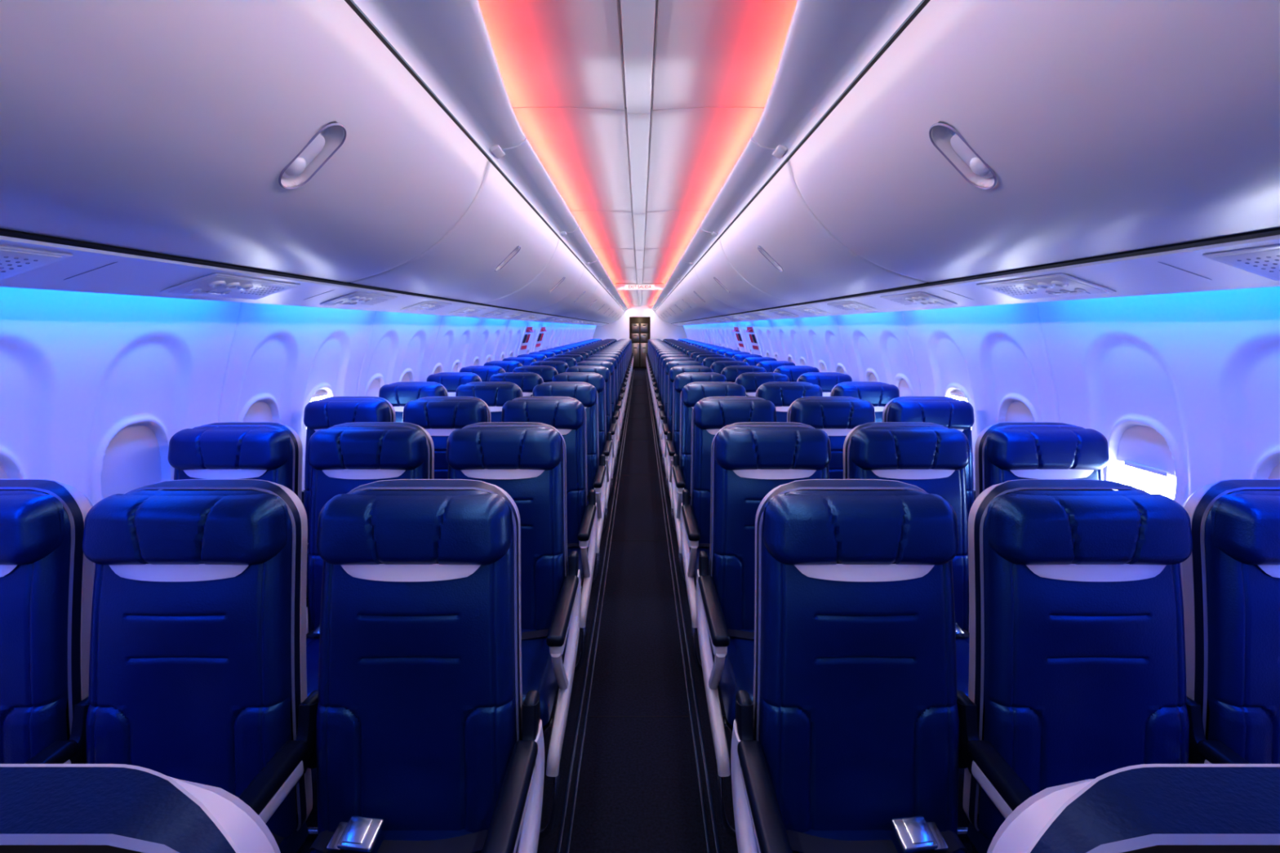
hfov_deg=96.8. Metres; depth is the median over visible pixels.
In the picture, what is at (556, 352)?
seats
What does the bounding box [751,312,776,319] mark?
unit
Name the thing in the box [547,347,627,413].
seats
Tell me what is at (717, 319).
unit
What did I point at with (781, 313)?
unit
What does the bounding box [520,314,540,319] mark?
unit
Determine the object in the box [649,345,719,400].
seats
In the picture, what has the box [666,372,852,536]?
seats
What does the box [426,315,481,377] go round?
panel
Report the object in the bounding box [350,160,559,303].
bin
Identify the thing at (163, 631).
seats
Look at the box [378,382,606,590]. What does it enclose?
seats
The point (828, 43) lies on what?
ceiling panel
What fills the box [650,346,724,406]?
seats
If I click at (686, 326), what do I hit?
panel
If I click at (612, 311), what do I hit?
bin
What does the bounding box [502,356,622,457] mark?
seats
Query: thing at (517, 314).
unit
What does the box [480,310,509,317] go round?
unit
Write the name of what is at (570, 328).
panel
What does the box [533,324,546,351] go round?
door
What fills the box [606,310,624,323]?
bin
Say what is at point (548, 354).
seats
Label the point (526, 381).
seats
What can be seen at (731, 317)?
unit
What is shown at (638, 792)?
floor
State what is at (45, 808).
seats
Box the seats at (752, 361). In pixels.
[657,356,777,457]
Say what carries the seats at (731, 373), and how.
on the floor
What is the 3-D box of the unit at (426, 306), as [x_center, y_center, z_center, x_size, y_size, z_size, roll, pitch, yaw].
[-1.254,-0.705,3.349,0.162,0.054,0.400,0,10,0]
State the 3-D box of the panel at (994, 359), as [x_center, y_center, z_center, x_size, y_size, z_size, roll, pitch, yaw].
[1.559,0.156,2.873,0.389,1.695,1.130,0,10,0]
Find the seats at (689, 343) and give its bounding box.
[648,342,702,380]
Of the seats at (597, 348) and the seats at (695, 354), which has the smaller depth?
the seats at (695, 354)
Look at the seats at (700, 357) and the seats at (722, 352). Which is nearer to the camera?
the seats at (700, 357)
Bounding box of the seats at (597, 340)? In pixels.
[596,339,633,364]
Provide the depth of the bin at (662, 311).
15.93 m
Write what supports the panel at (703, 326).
on the floor
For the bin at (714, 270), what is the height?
0.486 m
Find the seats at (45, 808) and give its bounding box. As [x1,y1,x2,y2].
[0,764,280,852]
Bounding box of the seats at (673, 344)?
[648,343,710,391]
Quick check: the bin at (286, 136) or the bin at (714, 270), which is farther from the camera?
the bin at (714, 270)
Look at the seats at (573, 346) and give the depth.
11.42 m
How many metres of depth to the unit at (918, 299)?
2.50 m
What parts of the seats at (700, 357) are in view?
armrest frame, seat, seat, seat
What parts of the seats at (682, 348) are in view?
armrest frame, seat, seat, seat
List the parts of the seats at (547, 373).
seat, seat, seat, armrest frame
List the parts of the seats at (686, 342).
seat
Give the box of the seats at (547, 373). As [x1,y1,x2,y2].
[459,365,617,502]
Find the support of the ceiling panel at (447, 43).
attached to the wall
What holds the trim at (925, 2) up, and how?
attached to the wall
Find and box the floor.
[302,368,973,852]
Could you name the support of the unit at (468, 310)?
attached to the wall
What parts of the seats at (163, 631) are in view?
seat, seat, armrest frame, seat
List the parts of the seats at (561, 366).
seat, seat, seat, armrest frame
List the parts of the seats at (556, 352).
seat, seat, seat, armrest frame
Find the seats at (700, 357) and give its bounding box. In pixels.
[655,354,762,442]
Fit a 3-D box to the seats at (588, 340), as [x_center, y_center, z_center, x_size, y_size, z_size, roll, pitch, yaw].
[-0.948,-1.976,16.840,1.477,1.160,0.672,0,10,0]
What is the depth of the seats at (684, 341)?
16.18 m
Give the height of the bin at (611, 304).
0.486 m
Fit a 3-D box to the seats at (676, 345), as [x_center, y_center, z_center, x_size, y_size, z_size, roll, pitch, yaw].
[0.938,-1.159,12.110,1.477,1.160,0.672,0,10,0]
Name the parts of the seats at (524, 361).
seat, seat, seat, armrest frame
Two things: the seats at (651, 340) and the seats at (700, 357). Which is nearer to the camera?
the seats at (700, 357)
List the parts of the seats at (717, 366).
armrest frame, seat, seat, seat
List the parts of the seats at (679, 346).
armrest frame, seat, seat, seat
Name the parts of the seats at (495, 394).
seat, seat, seat, armrest frame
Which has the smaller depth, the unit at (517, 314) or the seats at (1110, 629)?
the seats at (1110, 629)
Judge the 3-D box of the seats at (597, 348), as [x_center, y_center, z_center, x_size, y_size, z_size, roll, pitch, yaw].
[-0.948,-0.887,10.534,1.477,1.160,0.672,0,10,0]
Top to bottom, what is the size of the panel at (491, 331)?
1.695 m
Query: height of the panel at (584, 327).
1.695 m
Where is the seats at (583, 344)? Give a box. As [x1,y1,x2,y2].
[569,343,631,389]
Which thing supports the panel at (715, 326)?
on the floor
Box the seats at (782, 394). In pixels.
[671,382,899,590]
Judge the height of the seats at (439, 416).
1.160 m
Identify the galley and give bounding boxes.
[629,316,650,368]
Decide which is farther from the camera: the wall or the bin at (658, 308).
the wall
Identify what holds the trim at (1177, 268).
attached to the wall
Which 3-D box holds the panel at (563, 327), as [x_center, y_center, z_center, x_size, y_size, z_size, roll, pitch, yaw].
[-1.569,-1.383,11.781,0.389,1.695,1.130,0,10,0]
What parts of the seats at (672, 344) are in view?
seat, seat, seat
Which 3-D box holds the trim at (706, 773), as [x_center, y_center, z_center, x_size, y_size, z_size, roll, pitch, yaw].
[0.214,-0.184,9.863,0.038,0.006,22.420,0,10,0]
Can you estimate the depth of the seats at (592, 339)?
18.55 m
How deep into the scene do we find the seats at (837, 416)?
2.74 m
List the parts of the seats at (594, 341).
seat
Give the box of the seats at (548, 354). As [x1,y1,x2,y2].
[528,351,625,431]
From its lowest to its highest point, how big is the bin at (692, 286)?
0.486 m
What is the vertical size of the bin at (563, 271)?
0.486 m
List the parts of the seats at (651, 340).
seat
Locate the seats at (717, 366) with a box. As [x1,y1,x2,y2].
[658,360,795,475]
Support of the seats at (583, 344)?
on the floor
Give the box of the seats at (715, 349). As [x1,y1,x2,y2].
[651,347,732,412]
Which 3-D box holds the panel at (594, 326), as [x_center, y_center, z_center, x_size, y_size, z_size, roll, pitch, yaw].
[-1.569,-2.729,19.576,0.389,1.695,1.130,0,10,0]
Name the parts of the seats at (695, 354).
armrest frame, seat, seat, seat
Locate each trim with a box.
[0,228,608,325]
[344,0,624,311]
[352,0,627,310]
[555,371,634,852]
[588,474,688,717]
[645,369,720,852]
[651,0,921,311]
[657,0,930,308]
[671,226,1279,325]
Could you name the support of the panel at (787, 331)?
on the floor
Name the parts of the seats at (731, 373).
armrest frame, seat, seat, seat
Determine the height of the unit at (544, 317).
0.054 m
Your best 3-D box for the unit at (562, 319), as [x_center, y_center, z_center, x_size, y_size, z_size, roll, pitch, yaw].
[-1.254,-1.659,8.867,0.162,0.054,0.400,0,10,0]
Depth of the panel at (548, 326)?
9.79 m
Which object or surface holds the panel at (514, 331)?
on the floor
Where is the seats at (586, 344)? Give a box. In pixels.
[573,342,631,378]
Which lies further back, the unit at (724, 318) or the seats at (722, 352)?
the seats at (722, 352)
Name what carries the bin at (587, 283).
attached to the wall
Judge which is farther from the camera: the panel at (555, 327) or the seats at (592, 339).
the seats at (592, 339)
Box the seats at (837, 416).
[680,396,975,673]
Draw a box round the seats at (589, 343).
[585,342,631,384]
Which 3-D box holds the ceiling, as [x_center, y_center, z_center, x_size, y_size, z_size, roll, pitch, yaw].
[-0.005,-2.446,9.472,1.120,0.031,22.440,0,10,0]
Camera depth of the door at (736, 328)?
9.07 m
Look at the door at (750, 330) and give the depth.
7.94 m
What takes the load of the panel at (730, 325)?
on the floor
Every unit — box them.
[0,244,72,280]
[160,272,300,299]
[320,291,397,307]
[400,300,451,312]
[448,306,485,315]
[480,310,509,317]
[502,312,527,319]
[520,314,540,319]
[533,315,551,320]
[543,317,559,321]
[553,318,566,322]
[712,318,725,322]
[720,317,735,321]
[728,315,746,320]
[738,314,758,319]
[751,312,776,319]
[768,310,799,317]
[793,306,831,315]
[826,300,878,312]
[880,291,957,307]
[976,272,1116,299]
[1202,244,1279,280]
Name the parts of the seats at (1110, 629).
seat, armrest frame, seat, seat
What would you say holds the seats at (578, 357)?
on the floor
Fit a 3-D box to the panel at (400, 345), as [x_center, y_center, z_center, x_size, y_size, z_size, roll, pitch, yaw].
[-1.569,-0.037,3.987,0.389,1.695,1.130,0,10,0]
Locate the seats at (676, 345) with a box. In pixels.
[648,344,714,392]
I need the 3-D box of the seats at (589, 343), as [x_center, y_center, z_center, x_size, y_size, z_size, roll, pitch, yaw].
[-0.948,-1.568,14.475,1.477,1.160,0.672,0,10,0]
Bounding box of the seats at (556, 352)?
[538,349,626,421]
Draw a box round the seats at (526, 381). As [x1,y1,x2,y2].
[426,372,613,536]
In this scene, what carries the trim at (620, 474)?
on the floor
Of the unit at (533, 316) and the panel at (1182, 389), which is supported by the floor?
the panel at (1182, 389)
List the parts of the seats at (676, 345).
seat, seat, seat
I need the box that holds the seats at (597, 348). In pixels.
[554,346,628,404]
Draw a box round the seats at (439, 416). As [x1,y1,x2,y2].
[301,396,597,673]
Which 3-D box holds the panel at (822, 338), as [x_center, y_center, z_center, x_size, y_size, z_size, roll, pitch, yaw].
[1.559,-0.229,5.101,0.389,1.695,1.130,0,10,0]
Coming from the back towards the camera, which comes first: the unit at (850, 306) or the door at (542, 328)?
the door at (542, 328)
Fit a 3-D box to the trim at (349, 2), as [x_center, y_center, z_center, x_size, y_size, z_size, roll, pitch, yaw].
[-0.564,-2.273,9.502,0.004,0.009,22.440,0,10,0]
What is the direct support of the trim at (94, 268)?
attached to the wall
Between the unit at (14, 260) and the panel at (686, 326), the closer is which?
the unit at (14, 260)
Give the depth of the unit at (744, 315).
6.42 m
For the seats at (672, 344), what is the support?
on the floor
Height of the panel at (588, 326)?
1.695 m
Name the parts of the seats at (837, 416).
seat, armrest frame, seat, seat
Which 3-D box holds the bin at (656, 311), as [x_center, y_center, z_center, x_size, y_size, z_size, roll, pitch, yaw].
[0.955,-3.821,19.672,0.800,0.486,1.864,0,10,0]
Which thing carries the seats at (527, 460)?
on the floor
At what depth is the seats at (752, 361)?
6.69 m
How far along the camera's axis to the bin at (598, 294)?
8.46 m
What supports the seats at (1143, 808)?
on the floor
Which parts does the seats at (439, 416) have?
seat, seat, armrest frame, seat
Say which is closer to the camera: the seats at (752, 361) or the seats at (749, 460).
the seats at (749, 460)
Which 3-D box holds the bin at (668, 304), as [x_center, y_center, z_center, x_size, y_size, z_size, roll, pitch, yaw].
[0.955,-2.548,12.301,0.800,0.486,1.864,0,10,0]
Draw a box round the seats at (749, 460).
[695,422,1109,838]
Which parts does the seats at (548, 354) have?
seat, seat, seat, armrest frame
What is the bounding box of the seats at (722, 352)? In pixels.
[652,349,741,421]
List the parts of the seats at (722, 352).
armrest frame, seat, seat, seat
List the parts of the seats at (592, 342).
seat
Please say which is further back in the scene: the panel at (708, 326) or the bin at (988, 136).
the panel at (708, 326)
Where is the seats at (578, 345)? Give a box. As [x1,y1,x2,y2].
[565,344,630,394]
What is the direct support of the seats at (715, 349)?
on the floor
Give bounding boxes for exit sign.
[614,283,664,289]
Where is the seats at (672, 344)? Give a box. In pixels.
[648,342,706,386]
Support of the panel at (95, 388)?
on the floor
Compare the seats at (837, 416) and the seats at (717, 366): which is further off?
the seats at (717, 366)
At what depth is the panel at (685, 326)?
19.44 m
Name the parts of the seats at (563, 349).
seat, seat, seat, armrest frame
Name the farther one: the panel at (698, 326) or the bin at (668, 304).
the panel at (698, 326)
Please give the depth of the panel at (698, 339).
16.11 m
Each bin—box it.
[0,0,488,282]
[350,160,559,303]
[482,239,584,311]
[532,266,597,315]
[557,281,605,317]
[573,290,611,319]
[583,297,615,320]
[592,302,618,321]
[599,305,621,322]
[603,307,622,323]
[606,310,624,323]
[655,309,673,323]
[657,307,675,323]
[658,304,679,322]
[661,302,686,321]
[663,297,695,320]
[667,291,706,319]
[673,281,721,317]
[681,266,746,315]
[694,238,796,311]
[720,161,926,303]
[788,0,1279,282]
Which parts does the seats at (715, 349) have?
armrest frame, seat, seat, seat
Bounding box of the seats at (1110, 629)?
[730,479,1279,852]
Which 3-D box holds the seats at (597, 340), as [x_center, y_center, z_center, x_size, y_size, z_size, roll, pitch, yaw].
[-0.948,-2.112,17.629,1.477,1.160,0.672,0,10,0]
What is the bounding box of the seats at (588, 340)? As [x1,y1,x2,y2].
[587,339,632,374]
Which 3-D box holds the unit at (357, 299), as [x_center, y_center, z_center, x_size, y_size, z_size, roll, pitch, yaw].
[-1.254,-0.569,2.561,0.162,0.054,0.400,0,10,0]
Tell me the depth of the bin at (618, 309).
15.90 m
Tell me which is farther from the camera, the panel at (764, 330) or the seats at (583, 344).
the seats at (583, 344)
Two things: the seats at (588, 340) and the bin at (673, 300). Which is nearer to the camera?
the bin at (673, 300)
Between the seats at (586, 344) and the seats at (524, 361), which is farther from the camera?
the seats at (586, 344)
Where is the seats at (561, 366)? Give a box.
[483,360,619,476]
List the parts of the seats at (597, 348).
seat, seat, seat, armrest frame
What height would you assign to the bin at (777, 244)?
0.486 m
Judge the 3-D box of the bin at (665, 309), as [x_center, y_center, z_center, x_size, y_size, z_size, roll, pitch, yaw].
[0.955,-2.866,14.143,0.800,0.486,1.864,0,10,0]
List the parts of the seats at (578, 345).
seat, seat, seat, armrest frame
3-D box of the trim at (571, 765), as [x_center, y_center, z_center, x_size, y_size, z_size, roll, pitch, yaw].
[-0.224,-0.184,9.863,0.038,0.006,22.420,0,10,0]
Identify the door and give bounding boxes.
[517,324,533,355]
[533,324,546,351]
[732,324,746,351]
[745,324,761,355]
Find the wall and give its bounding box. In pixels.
[592,305,687,341]
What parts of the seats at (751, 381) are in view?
armrest frame, seat, seat, seat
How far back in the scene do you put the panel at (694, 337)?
17.24 m
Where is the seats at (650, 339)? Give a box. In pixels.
[646,338,688,371]
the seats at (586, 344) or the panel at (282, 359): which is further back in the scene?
the seats at (586, 344)
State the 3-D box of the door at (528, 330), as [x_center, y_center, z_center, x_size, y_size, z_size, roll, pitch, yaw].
[-1.623,-0.940,8.057,0.234,1.010,0.520,0,10,0]
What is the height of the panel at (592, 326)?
1.695 m
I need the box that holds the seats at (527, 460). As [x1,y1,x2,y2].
[168,422,581,838]
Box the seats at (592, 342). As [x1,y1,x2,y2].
[580,341,631,378]
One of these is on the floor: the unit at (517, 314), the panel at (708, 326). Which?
the panel at (708, 326)
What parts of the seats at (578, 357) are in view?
seat, seat, seat, armrest frame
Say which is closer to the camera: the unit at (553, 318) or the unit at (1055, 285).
the unit at (1055, 285)
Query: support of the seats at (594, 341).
on the floor
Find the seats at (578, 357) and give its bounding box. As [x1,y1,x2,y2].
[516,354,624,443]
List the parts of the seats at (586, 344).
seat, seat, seat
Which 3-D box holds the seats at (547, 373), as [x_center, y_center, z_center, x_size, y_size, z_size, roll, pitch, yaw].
[-0.948,0.066,5.015,1.477,1.160,0.672,0,10,0]
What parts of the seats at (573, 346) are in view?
seat, seat, seat, armrest frame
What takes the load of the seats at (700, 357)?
on the floor
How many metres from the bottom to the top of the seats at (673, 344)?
1.160 m
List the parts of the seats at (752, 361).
armrest frame, seat, seat, seat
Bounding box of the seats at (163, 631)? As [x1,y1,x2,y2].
[0,479,544,852]
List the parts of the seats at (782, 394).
armrest frame, seat, seat, seat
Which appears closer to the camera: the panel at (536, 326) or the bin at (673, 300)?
the panel at (536, 326)
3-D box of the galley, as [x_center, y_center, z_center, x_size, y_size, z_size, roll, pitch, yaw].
[-0.005,-3.178,21.335,1.300,2.000,0.890,0,10,0]
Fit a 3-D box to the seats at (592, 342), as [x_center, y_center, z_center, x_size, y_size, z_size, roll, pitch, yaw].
[-0.948,-1.704,15.264,1.477,1.160,0.672,0,10,0]
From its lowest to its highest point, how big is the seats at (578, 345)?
1.160 m
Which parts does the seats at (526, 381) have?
seat, seat, seat, armrest frame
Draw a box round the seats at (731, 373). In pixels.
[662,365,819,502]
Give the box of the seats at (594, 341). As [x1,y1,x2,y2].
[583,340,632,369]
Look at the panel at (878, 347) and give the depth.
3.79 m
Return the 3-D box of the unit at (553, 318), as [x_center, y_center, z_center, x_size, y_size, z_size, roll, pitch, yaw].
[-1.254,-1.522,8.079,0.162,0.054,0.400,0,10,0]
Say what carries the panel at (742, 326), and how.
on the floor
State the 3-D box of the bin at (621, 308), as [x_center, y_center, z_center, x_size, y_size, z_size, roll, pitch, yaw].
[-0.965,-3.503,17.829,0.800,0.486,1.864,0,10,0]
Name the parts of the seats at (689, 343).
seat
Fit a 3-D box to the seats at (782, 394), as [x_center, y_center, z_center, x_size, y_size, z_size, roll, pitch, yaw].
[0.938,0.339,3.439,1.477,1.160,0.672,0,10,0]
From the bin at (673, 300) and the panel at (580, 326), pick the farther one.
the panel at (580, 326)
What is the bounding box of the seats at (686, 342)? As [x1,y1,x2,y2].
[647,341,698,381]
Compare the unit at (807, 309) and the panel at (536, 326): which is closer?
the unit at (807, 309)
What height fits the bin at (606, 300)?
0.486 m
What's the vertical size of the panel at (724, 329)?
1.695 m
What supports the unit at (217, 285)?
attached to the wall
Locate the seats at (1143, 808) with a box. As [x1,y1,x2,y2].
[986,764,1279,852]
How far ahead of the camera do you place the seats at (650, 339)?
18.55 m
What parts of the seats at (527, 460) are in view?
seat, seat, armrest frame, seat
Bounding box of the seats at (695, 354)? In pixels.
[653,351,751,430]
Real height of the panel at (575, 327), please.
1.695 m
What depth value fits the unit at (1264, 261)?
1.13 m
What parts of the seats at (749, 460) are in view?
seat, armrest frame, seat, seat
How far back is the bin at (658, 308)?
17.70 m
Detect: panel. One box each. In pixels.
[0,286,240,506]
[217,302,375,634]
[356,311,442,396]
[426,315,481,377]
[469,318,508,366]
[497,320,527,360]
[525,320,541,354]
[539,321,552,350]
[545,322,561,349]
[554,323,568,346]
[562,324,574,345]
[568,324,579,344]
[573,324,583,342]
[578,324,587,342]
[582,324,591,341]
[586,324,593,340]
[589,325,595,339]
[683,325,689,339]
[685,324,693,340]
[688,324,696,341]
[692,324,700,342]
[695,324,705,342]
[700,324,711,344]
[705,324,717,345]
[711,323,724,346]
[718,322,734,349]
[726,321,739,350]
[737,320,753,354]
[751,320,781,360]
[770,318,809,366]
[796,315,852,378]
[836,311,921,396]
[902,302,1059,490]
[1036,286,1279,506]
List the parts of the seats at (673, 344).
seat, seat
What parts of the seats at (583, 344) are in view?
seat, seat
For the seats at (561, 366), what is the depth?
5.89 m
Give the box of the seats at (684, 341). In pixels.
[647,340,695,376]
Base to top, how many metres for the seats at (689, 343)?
1.160 m
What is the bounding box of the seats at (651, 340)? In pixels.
[646,339,692,373]
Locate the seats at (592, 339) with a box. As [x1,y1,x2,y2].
[591,338,633,365]
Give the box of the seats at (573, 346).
[559,345,629,399]
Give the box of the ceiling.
[478,0,797,306]
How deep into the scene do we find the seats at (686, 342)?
15.37 m
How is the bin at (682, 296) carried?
attached to the wall

